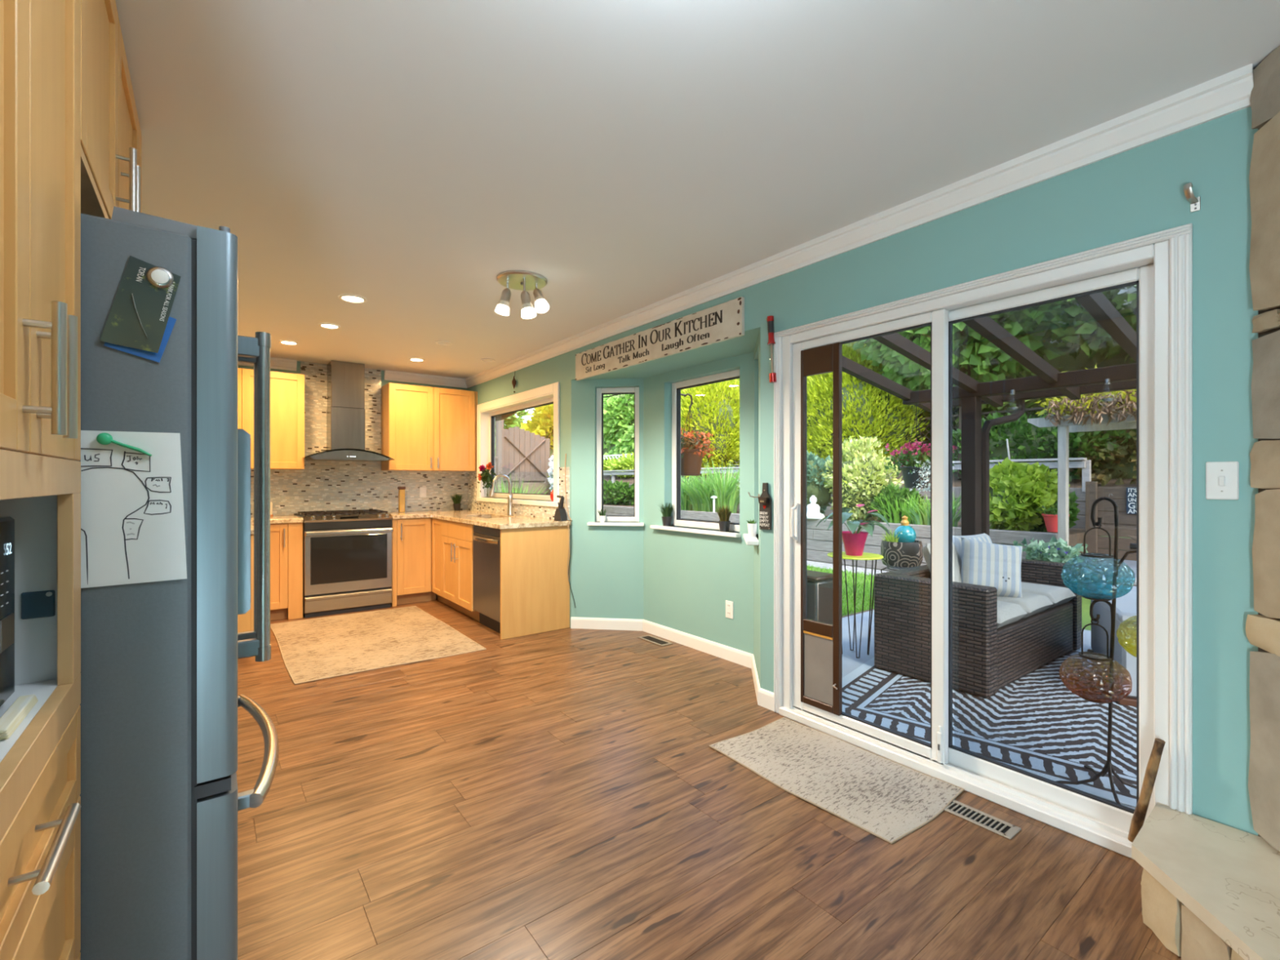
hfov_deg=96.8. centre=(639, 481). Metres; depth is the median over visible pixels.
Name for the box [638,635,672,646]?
floor vent
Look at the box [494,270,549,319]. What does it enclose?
ceiling spotlight
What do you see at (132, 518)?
drawing
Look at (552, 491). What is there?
ornament
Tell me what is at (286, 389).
upper cabinet
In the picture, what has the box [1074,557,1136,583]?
ledge
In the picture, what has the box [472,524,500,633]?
dishwasher
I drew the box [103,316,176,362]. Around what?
leaflet
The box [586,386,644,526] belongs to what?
window
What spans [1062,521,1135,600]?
glass lantern
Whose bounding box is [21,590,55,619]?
cover plate
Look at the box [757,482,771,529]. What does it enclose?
sign
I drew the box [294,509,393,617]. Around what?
range
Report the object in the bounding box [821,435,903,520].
shrub
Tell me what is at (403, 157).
ceiling
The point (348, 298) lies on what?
recessed light
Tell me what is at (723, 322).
kitchen sign
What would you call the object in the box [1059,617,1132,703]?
glass lantern
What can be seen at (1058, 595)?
seat cushion
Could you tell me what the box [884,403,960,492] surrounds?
hanging basket
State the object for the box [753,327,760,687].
wall
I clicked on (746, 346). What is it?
ceiling
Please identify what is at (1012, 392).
hanging bulb
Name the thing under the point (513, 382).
pendant
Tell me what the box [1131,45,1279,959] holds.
fireplace
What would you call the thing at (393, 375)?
trim
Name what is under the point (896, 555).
planter
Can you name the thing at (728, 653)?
baseboard
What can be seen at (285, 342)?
recessed light
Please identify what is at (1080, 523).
wall
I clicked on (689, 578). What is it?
wall
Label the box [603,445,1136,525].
hillside
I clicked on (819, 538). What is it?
wall
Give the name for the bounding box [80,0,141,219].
upper cabinet
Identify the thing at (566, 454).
cord
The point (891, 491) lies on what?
leafy shrub
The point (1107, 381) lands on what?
hanging bulb
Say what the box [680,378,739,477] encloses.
cedar
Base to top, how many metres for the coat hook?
0.036 m
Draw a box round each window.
[475,382,559,506]
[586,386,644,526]
[649,368,740,537]
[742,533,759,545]
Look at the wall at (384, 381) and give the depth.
6.23 m
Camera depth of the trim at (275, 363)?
5.63 m
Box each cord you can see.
[564,453,571,521]
[566,520,569,582]
[568,520,575,608]
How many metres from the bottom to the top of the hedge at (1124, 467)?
2.151 m
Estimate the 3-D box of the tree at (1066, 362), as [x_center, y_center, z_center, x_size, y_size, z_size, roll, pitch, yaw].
[8.959,-2.063,9.682,2.447,5.535,7.928,0,0,-37]
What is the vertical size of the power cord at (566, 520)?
0.522 m
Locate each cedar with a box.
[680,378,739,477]
[806,341,929,462]
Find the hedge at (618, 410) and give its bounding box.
[603,378,739,460]
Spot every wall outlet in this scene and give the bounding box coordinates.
[419,487,426,497]
[725,600,733,618]
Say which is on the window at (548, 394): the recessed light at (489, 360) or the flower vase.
the flower vase
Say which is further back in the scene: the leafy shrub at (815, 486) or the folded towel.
the leafy shrub at (815, 486)
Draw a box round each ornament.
[511,373,515,392]
[550,489,553,501]
[765,315,776,382]
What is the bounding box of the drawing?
[80,430,186,588]
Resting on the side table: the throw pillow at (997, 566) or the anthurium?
the anthurium
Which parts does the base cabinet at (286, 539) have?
door, handle, filler panel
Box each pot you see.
[453,503,461,511]
[599,515,605,522]
[603,393,723,475]
[662,515,671,525]
[718,520,730,531]
[842,531,868,555]
[899,466,930,488]
[1039,502,1072,532]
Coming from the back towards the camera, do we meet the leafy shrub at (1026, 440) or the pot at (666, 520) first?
the leafy shrub at (1026, 440)
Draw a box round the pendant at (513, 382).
[511,376,515,388]
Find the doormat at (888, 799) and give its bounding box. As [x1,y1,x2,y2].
[708,716,964,844]
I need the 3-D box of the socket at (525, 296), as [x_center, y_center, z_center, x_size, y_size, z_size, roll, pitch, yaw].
[-0.670,-1.074,3.337,0.065,0.092,0.055,0,0,18]
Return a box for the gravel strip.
[806,560,887,576]
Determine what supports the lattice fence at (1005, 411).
on the hillside
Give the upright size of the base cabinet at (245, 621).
0.875 m
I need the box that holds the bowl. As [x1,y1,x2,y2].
[96,432,112,444]
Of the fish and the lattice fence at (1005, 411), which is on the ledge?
the fish
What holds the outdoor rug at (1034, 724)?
on the patio
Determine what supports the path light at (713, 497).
on the planting bed at (1076, 535)
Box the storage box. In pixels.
[1087,584,1136,706]
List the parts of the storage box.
lid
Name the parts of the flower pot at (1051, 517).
pot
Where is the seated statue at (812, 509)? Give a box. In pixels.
[806,495,824,519]
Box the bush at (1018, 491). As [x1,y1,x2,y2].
[989,457,1070,531]
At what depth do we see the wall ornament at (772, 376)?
3.07 m
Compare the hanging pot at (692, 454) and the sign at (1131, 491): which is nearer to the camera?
the hanging pot at (692, 454)
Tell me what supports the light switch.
attached to the wall at (1137, 192)
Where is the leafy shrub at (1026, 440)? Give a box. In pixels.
[952,411,1136,481]
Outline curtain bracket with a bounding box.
[1183,182,1200,212]
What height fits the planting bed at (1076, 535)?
0.470 m
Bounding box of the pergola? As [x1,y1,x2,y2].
[842,292,1136,535]
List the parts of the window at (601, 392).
sill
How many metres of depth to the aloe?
4.82 m
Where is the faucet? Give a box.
[489,474,513,515]
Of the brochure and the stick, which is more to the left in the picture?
the brochure
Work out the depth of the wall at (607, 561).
4.82 m
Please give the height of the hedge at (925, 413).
5.690 m
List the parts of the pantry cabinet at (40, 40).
door, frame, drawer, handle, handle, drawer, door, handle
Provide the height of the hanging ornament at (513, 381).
0.219 m
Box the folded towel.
[0,693,38,740]
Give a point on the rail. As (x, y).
(1086, 465)
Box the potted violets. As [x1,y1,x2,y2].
[1013,536,1097,576]
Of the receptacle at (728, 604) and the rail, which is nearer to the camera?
the receptacle at (728, 604)
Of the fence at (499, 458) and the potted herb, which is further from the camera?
the fence at (499, 458)
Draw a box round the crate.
[511,478,551,494]
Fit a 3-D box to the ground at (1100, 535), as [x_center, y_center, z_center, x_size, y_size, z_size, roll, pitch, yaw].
[9.037,1.627,23.168,37.600,0.390,54.000,0,0,-37]
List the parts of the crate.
post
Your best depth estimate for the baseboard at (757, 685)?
3.45 m
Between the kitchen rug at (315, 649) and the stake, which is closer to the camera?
the kitchen rug at (315, 649)
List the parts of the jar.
lid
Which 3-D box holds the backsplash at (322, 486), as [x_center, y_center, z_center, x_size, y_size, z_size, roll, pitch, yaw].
[-3.361,-0.381,5.808,3.263,1.666,0.009,0,0,-37]
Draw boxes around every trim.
[237,357,297,370]
[384,369,466,388]
[465,63,1253,388]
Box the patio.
[842,609,1135,808]
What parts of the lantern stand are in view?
hook arm, hook arm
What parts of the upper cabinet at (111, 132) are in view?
panel, door, handle, door, handle, panel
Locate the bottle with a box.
[270,501,272,515]
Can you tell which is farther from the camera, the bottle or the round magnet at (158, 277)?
the bottle
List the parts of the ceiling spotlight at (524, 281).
bulb, lamp shade, arm, lamp shade, bulb, lamp shade, bulb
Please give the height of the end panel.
0.875 m
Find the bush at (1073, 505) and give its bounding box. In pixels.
[1029,490,1079,533]
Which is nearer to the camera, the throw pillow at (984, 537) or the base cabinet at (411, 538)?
the throw pillow at (984, 537)
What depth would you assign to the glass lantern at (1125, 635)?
2.45 m
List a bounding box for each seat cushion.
[996,591,1054,617]
[996,600,1029,628]
[1021,582,1076,608]
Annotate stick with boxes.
[1127,737,1165,842]
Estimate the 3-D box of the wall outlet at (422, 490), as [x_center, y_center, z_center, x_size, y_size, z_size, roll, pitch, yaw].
[-2.472,0.125,6.471,0.076,0.118,0.008,0,0,-37]
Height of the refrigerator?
1.792 m
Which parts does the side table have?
hairpin leg, hairpin leg, hairpin leg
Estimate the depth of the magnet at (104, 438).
1.06 m
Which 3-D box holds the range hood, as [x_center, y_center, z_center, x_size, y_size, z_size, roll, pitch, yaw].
[-2.978,-0.712,5.763,0.790,1.001,0.523,0,0,-37]
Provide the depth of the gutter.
7.36 m
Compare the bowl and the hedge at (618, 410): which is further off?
the hedge at (618, 410)
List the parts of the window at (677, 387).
sill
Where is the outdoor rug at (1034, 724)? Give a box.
[842,649,1136,807]
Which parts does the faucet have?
spout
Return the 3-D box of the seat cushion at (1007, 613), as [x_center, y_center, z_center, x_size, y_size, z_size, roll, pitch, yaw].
[2.306,0.908,4.026,0.496,0.130,0.635,0,0,-37]
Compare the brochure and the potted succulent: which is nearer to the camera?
the brochure
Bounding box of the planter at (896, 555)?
[880,528,923,573]
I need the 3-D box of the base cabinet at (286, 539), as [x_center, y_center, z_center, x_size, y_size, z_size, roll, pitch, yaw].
[-3.685,0.815,5.127,1.043,0.875,0.682,0,0,-37]
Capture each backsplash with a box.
[250,361,466,515]
[466,466,569,519]
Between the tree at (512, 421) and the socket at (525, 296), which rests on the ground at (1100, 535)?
the tree at (512, 421)
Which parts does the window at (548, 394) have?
sill, frame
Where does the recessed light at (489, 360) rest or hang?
in the ceiling at (403, 157)
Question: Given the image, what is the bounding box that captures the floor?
[235,593,1181,959]
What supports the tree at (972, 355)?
on the hillside
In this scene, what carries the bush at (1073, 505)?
on the planting bed at (1076, 535)
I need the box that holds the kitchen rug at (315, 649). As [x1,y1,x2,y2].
[270,605,486,684]
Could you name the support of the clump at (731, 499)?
on the planting bed at (1076, 535)
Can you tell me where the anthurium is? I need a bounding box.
[816,503,892,555]
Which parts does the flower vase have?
flower, flower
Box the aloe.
[597,509,607,522]
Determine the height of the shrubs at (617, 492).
0.991 m
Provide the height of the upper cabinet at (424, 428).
0.914 m
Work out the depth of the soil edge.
5.93 m
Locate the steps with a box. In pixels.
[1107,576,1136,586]
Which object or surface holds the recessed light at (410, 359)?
in the ceiling at (403, 157)
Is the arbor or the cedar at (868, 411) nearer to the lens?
the arbor
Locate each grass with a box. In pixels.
[494,475,549,493]
[657,502,674,525]
[714,504,733,531]
[806,564,874,616]
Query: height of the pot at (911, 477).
0.215 m
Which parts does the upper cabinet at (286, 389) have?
door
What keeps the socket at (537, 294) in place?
attached to the ceiling spotlight at (524, 281)
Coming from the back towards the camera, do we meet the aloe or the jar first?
the jar
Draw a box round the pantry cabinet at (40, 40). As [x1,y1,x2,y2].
[0,0,80,959]
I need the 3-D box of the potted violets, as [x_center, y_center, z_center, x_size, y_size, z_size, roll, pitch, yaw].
[4.656,0.999,6.365,0.855,0.746,0.823,0,0,-37]
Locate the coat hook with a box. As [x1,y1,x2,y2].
[747,492,759,497]
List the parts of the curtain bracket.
plate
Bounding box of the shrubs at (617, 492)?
[603,478,634,506]
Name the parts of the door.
casing, pull handle, pet door panel, sliding panel, casing, fixed panel, bar handle, casing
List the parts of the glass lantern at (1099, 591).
globe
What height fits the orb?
0.275 m
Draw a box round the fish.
[1128,535,1136,541]
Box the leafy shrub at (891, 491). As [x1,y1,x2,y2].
[868,480,924,522]
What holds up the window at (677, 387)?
in the wall at (689, 578)
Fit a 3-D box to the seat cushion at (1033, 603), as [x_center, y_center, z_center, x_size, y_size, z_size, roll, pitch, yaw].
[2.704,0.908,4.328,0.496,0.130,0.635,0,0,-37]
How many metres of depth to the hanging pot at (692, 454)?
5.17 m
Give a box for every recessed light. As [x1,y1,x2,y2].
[278,340,298,345]
[318,323,340,328]
[338,294,367,303]
[408,358,424,361]
[480,358,495,362]
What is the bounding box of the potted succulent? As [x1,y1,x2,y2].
[746,519,757,537]
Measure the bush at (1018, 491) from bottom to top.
1.141 m
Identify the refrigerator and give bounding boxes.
[75,206,279,959]
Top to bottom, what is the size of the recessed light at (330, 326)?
0.008 m
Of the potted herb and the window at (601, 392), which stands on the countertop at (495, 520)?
the potted herb
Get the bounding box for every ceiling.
[115,0,1279,378]
[595,336,757,379]
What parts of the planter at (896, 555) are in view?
pot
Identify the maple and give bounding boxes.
[520,404,553,457]
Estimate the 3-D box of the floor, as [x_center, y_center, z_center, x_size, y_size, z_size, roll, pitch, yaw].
[-2.157,1.312,1.851,7.200,0.120,8.157,0,0,-37]
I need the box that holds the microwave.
[0,516,14,706]
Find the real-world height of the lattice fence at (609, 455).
0.520 m
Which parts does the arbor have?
post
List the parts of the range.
control panel, warming drawer, oven door, oven glass, handle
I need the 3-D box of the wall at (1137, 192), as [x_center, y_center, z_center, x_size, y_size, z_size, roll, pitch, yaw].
[0.402,0.019,3.670,0.150,2.466,7.963,0,0,-37]
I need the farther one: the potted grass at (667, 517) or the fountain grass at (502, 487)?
the fountain grass at (502, 487)
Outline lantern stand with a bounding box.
[1056,497,1136,804]
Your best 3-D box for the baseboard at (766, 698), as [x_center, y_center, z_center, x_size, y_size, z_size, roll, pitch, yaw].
[0.703,1.205,3.137,0.015,0.094,0.120,0,0,-37]
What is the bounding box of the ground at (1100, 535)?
[807,535,1131,571]
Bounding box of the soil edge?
[842,608,874,617]
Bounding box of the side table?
[826,551,883,657]
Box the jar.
[397,486,405,512]
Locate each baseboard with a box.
[570,617,643,631]
[642,619,753,668]
[751,654,760,704]
[758,687,773,711]
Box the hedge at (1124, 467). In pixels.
[1068,390,1136,486]
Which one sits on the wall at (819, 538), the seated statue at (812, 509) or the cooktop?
the seated statue at (812, 509)
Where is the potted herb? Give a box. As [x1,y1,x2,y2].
[449,493,463,511]
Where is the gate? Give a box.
[503,426,550,493]
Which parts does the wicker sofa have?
backrest, arm, seat, arm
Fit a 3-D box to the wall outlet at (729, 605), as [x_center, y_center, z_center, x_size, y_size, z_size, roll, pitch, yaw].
[0.624,0.897,3.972,0.011,0.120,0.072,0,0,-37]
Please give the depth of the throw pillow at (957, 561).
4.28 m
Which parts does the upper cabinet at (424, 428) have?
door, door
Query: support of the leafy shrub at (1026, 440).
on the hillside
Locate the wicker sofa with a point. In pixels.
(987, 658)
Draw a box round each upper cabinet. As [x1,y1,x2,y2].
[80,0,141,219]
[237,368,304,469]
[381,382,477,471]
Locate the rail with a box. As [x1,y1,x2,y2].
[603,457,1091,492]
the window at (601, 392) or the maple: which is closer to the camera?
the window at (601, 392)
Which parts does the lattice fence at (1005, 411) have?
lattice rail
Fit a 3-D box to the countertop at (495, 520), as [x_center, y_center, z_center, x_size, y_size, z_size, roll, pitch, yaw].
[-1.725,0.357,5.508,1.002,0.038,2.446,0,0,-37]
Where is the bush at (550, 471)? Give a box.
[546,454,553,491]
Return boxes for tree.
[494,409,532,456]
[852,300,1072,478]
[924,308,1136,426]
[1030,284,1136,366]
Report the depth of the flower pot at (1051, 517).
7.16 m
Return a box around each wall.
[237,360,467,390]
[467,106,1257,835]
[571,377,643,619]
[603,505,1057,570]
[629,484,1084,528]
[643,351,753,653]
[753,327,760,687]
[1084,481,1136,560]
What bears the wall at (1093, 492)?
on the ledge
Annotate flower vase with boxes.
[476,462,496,497]
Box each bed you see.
[603,503,1100,558]
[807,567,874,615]
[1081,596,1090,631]
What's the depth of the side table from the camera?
4.46 m
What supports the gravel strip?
on the ground at (1100, 535)
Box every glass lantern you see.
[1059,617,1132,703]
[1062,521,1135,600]
[1116,617,1136,657]
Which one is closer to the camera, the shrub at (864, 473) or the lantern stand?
the lantern stand
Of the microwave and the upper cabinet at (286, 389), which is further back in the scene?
the upper cabinet at (286, 389)
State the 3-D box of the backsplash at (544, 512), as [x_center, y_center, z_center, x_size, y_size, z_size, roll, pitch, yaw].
[-1.334,0.165,5.828,0.009,0.575,2.409,0,0,-37]
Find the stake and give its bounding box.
[1005,439,1010,459]
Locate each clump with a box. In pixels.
[680,465,739,511]
[680,474,706,511]
[683,457,739,513]
[868,493,930,524]
[898,492,960,527]
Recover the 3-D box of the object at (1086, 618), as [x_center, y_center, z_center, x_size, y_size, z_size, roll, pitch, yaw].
[6.706,1.429,3.404,1.900,0.085,9.320,0,0,-37]
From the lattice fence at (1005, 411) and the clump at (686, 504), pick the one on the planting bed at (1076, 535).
the clump at (686, 504)
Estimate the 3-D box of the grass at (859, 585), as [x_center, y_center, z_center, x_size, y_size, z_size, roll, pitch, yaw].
[1.259,1.391,8.074,3.839,0.146,4.684,0,0,-37]
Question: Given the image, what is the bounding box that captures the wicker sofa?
[874,559,1081,698]
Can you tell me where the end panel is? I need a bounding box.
[500,525,569,639]
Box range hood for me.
[302,360,394,462]
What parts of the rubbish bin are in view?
edge trim, lid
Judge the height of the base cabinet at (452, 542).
0.875 m
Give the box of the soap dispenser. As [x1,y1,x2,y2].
[270,501,273,516]
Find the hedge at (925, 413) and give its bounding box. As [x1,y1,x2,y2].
[806,341,959,446]
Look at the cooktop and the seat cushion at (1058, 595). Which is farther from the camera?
the cooktop
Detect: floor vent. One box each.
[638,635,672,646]
[943,800,1021,839]
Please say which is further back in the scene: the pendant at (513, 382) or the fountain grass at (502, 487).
the fountain grass at (502, 487)
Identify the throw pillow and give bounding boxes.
[921,542,961,582]
[952,533,991,559]
[960,537,1022,597]
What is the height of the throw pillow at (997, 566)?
0.444 m
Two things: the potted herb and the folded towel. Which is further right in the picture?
the potted herb
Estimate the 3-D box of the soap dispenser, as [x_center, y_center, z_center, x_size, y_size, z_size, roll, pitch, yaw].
[-3.577,0.253,5.445,0.104,0.170,0.102,0,0,-37]
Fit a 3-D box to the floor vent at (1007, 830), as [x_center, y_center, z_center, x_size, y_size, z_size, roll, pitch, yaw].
[1.251,1.249,2.118,0.100,0.006,0.267,0,0,-37]
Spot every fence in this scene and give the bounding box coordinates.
[494,419,503,492]
[603,453,739,466]
[898,406,1069,449]
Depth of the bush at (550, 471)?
12.31 m
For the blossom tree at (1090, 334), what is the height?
4.296 m
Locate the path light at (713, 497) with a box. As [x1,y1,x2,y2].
[711,495,717,511]
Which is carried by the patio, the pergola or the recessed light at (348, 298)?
the pergola
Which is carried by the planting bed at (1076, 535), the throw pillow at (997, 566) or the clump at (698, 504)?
the clump at (698, 504)
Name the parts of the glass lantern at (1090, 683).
globe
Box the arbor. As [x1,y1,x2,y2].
[1027,364,1136,546]
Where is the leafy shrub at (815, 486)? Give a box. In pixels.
[806,449,832,515]
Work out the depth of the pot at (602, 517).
4.81 m
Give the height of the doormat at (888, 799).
0.013 m
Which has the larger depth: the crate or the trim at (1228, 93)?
the crate
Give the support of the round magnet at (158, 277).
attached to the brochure
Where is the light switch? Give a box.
[1205,461,1239,499]
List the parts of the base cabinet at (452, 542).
door, door, handle, handle, false drawer, door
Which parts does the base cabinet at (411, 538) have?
filler panel, handle, door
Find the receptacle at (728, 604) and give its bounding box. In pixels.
[727,603,730,616]
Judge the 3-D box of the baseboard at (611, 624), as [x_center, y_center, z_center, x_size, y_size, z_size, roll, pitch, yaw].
[-0.277,1.205,4.801,0.628,0.094,0.015,0,0,8]
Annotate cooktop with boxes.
[294,509,387,518]
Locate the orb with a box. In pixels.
[893,515,916,542]
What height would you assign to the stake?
1.283 m
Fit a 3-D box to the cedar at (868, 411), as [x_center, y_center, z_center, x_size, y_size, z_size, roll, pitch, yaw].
[4.528,-1.416,12.449,2.467,3.541,3.164,0,0,-7]
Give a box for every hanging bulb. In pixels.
[1005,384,1021,413]
[1097,373,1118,406]
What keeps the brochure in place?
attached to the refrigerator
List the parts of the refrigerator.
fridge door, freezer drawer, handle, handle, handle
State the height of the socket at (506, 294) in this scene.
0.092 m
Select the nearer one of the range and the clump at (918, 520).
the range
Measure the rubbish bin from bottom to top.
0.674 m
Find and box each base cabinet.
[237,533,253,632]
[252,522,302,620]
[391,517,435,606]
[431,518,479,621]
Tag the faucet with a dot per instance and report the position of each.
(491, 494)
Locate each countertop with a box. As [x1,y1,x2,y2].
[250,515,303,533]
[383,509,570,528]
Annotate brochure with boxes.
[99,255,181,352]
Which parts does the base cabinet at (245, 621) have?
door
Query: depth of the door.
2.20 m
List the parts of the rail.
post, post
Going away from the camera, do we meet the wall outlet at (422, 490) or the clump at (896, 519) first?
the wall outlet at (422, 490)
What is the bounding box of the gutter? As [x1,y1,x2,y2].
[494,412,516,421]
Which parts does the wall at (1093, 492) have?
corner post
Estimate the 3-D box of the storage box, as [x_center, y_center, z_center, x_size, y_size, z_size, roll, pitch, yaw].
[3.506,1.086,3.833,0.620,0.568,1.206,0,0,31]
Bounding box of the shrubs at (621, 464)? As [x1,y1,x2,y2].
[603,452,634,478]
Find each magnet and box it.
[96,432,151,456]
[146,266,173,288]
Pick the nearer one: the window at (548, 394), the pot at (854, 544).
the pot at (854, 544)
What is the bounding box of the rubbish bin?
[806,569,832,624]
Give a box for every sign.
[575,297,744,380]
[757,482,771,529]
[1126,487,1136,514]
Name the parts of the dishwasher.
handle, kick plate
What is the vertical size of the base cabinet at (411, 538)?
0.875 m
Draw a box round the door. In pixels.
[773,222,1192,859]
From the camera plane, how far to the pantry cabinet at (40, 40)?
0.82 m
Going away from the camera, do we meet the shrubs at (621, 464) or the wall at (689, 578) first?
the wall at (689, 578)
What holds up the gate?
attached to the fence at (499, 458)
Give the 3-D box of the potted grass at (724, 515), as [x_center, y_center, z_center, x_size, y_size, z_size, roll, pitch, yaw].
[0.599,0.259,4.052,0.156,0.195,0.144,0,0,-37]
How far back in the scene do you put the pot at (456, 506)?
6.55 m
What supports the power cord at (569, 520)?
hanging from the countertop at (495, 520)
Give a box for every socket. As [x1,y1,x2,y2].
[500,288,511,302]
[520,290,531,305]
[533,288,543,298]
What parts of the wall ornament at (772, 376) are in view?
rod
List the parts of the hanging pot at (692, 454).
pot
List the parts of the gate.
gate rail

